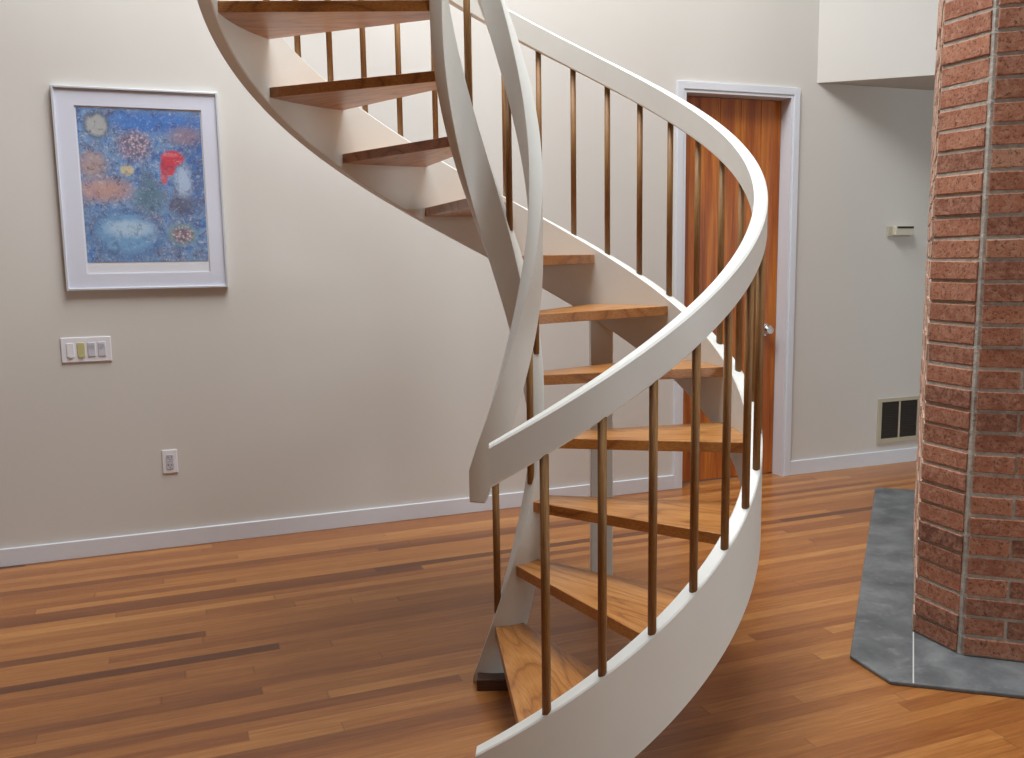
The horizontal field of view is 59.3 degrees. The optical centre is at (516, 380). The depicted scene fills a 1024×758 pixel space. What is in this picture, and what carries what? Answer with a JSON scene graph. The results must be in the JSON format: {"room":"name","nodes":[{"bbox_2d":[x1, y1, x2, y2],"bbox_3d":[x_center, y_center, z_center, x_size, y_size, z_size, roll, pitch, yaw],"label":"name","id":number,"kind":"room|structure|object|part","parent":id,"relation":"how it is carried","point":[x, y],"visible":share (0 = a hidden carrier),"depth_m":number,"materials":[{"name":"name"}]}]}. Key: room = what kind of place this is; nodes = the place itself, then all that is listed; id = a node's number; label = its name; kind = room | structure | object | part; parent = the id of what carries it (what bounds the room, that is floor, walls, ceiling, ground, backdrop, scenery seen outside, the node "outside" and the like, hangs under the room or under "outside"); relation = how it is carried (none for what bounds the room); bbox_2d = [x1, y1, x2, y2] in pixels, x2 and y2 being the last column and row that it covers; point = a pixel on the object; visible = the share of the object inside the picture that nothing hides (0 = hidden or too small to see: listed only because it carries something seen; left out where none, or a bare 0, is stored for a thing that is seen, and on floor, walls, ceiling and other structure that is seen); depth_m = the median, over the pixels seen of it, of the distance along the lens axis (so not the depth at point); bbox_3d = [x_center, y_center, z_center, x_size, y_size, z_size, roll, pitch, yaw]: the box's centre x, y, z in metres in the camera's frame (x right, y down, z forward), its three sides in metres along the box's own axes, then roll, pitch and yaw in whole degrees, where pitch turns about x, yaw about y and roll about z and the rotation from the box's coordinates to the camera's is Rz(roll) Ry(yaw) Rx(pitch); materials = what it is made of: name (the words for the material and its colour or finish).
{"room":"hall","nodes":[
{"label":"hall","id":0,"kind":"room"},
{"bbox_2d":[0,0,933,548],"bbox_3d":[-0.490,-1.921,4.776,10.900,5.400,0.150,-4,8,-20],"label":"wall","id":1,"kind":"structure","parent":0,"point":[350,356],"depth_m":4.77,"materials":[{"name":"beige paint"}]},
{"bbox_2d":[60,336,111,362],"bbox_3d":[-2.072,-0.148,4.328,0.220,0.120,0.013,-4,8,-20],"label":"switch plate","id":2,"kind":"object","parent":1,"relation":"attached to","point":[76,349],"visible":1,"depth_m":4.32,"materials":[{"name":"white plastic"}]},
{"bbox_2d":[66,343,74,357],"bbox_3d":[-2.136,-0.142,4.302,0.033,0.070,0.006,-4,8,-20],"label":"switch","id":3,"kind":"object","parent":2,"relation":"attached to","point":[70,347],"depth_m":4.30,"materials":[{"name":"white plastic"}]},
{"bbox_2d":[77,343,84,356],"bbox_3d":[-2.093,-0.145,4.318,0.033,0.070,0.006,-4,8,-20],"label":"switch","id":4,"kind":"object","parent":2,"relation":"attached to","point":[80,346],"depth_m":4.32,"materials":[{"name":"plastic"}]},
{"bbox_2d":[87,342,95,355],"bbox_3d":[-2.050,-0.148,4.334,0.033,0.068,0.006,-4,8,-20],"label":"switch","id":5,"kind":"object","parent":2,"relation":"attached to","point":[91,346],"depth_m":4.33,"materials":[{"name":"grey plastic"}]},
{"bbox_2d":[98,342,105,355],"bbox_3d":[-2.007,-0.151,4.349,0.033,0.068,0.006,-4,8,-20],"label":"switch","id":6,"kind":"object","parent":2,"relation":"attached to","point":[101,345],"depth_m":4.35,"materials":[{"name":"grey plastic"}]},
{"bbox_2d":[50,84,227,290],"bbox_3d":[-1.797,-0.912,4.322,0.730,0.943,0.029,-4,8,-20],"label":"framed print","id":7,"kind":"object","parent":1,"relation":"attached to","point":[139,171],"visible":1,"depth_m":4.32,"materials":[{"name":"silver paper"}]},
{"bbox_2d":[162,449,177,473],"bbox_3d":[-1.746,0.409,4.526,0.072,0.120,0.010,-4,8,-20],"label":"wall outlet","id":8,"kind":"object","parent":1,"relation":"attached to","point":[169,457],"visible":1,"depth_m":4.52,"materials":[{"name":"white plastic"}]},
{"bbox_2d":[166,455,172,460],"bbox_3d":[-1.746,0.390,4.521,0.034,0.028,0.006,-4,8,-20],"label":"socket","id":9,"kind":"object","parent":8,"relation":"attached to","point":[168,457],"depth_m":4.52,"materials":[{"name":"white plastic"}]},
{"bbox_2d":[167,463,173,468],"bbox_3d":[-1.745,0.429,4.527,0.034,0.028,0.006,-4,8,-20],"label":"socket","id":10,"kind":"object","parent":8,"relation":"attached to","point":[169,465],"depth_m":4.53,"materials":[{"name":"white plastic"}]},
{"bbox_2d":[0,475,673,566],"bbox_3d":[-2.212,0.836,4.404,6.784,0.088,0.016,-4,8,-20],"label":"baseboard","id":11,"kind":"structure","parent":1,"relation":"attached to","point":[32,554],"depth_m":4.74,"materials":[{"name":"white paint"}]},
{"bbox_2d":[682,96,780,481],"bbox_3d":[1.327,-0.544,5.639,0.735,2.370,0.102,-4,8,-20],"label":"door","id":12,"kind":"structure","parent":1,"relation":"in","point":[756,124],"depth_m":5.60,"materials":[{"name":"brown wood"}]},
{"bbox_3d":[1.600,-0.320,5.750,0.076,0.076,0.062,-4,8,-20],"label":"knob","id":13,"kind":"part","parent":12,"relation":"part of","materials":[{"name":"silver metal"}]},
{"bbox_2d":[673,80,800,488],"bbox_3d":[1.329,-0.571,5.628,0.864,2.444,0.168,-4,8,-20],"label":"trim","id":14,"kind":"structure","parent":1,"relation":"attached to","point":[789,97],"depth_m":5.61,"materials":[{"name":"white paint"}]},
{"bbox_2d":[790,447,917,475],"bbox_3d":[3.159,0.486,6.375,2.952,0.095,0.016,-4,8,-20],"label":"baseboard","id":15,"kind":"structure","parent":1,"relation":"attached to","point":[805,466],"depth_m":6.03,"materials":[{"name":"white paint"}]},
{"bbox_2d":[876,395,919,443],"bbox_3d":[2.608,0.269,6.141,0.366,0.310,0.013,-4,8,-20],"label":"air vent","id":16,"kind":"object","parent":1,"relation":"in","point":[897,417],"visible":0.87,"depth_m":6.14,"materials":[{"name":"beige metal"}]},
{"bbox_3d":[2.532,0.271,6.115,0.146,0.252,0.010,-4,8,-20],"label":"louvre panel","id":17,"kind":"part","parent":16,"relation":"part of","materials":[{"name":"grey metal"}]},
{"bbox_3d":[2.682,0.261,6.170,0.146,0.252,0.010,-4,8,-20],"label":"louvre panel","id":18,"kind":"part","parent":16,"relation":"part of","materials":[{"name":"grey metal"}]},
{"bbox_2d":[887,226,913,236],"bbox_3d":[2.526,-0.982,5.927,0.186,0.068,0.047,-4,8,-20],"label":"thermostat","id":19,"kind":"object","parent":1,"relation":"attached to","point":[892,231],"visible":1,"depth_m":5.91,"materials":[{"name":"beige plastic"}]},
{"bbox_2d":[0,461,1023,757],"bbox_3d":[1.032,1.335,1.203,10.900,0.120,9.150,-4,8,-20],"label":"floor","id":20,"kind":"structure","parent":0,"point":[363,641],"depth_m":3.35,"materials":[{"name":"brown wood"}]},
{"bbox_2d":[197,0,767,757],"bbox_3d":[-0.101,-0.925,2.973,1.812,3.906,1.812,-1,8,0],"label":"spiral staircase","id":21,"kind":"structure","parent":20,"relation":"on","point":[563,707],"depth_m":3.00,"materials":[{"name":"white paint"}]},
{"bbox_3d":[-0.105,-1.232,2.930,0.364,3.262,0.364,-1,8,0],"label":"handrail","id":22,"kind":"part","parent":21,"relation":"part of","materials":[{"name":"white paint"}]},
{"bbox_3d":[0.368,0.315,3.945,0.095,1.172,0.090,-1,8,0],"label":"support post","id":23,"kind":"part","parent":21,"relation":"part of","materials":[{"name":"white paint"}]},
{"bbox_3d":[-0.107,-1.357,2.913,1.808,3.034,1.808,-1,8,0],"label":"handrail","id":24,"kind":"part","parent":21,"relation":"part of","materials":[{"name":"white paint"}]},
{"bbox_2d":[850,487,1023,698],"bbox_3d":[2.732,0.847,4.083,2.132,0.015,3.160,3,9,23],"label":"hearth","id":25,"kind":"object","parent":20,"relation":"on","point":[885,643],"visible":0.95,"depth_m":3.39,"materials":[{"name":"grey stone"}]},
{"bbox_2d":[912,0,1023,661],"bbox_3d":[2.436,-1.778,3.396,1.502,5.382,1.773,3,9,24],"label":"brick chimney","id":26,"kind":"object","parent":25,"relation":"on","point":[968,527],"visible":1,"depth_m":3.09,"materials":[{"name":"red brick"}]},
{"bbox_2d":[817,0,938,90],"bbox_3d":[3.822,-3.357,5.664,3.593,2.917,1.748,2,8,18],"label":"soffit","id":27,"kind":"structure","parent":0,"point":[873,43],"depth_m":5.46,"materials":[{"name":"beige paint"}]}
]}

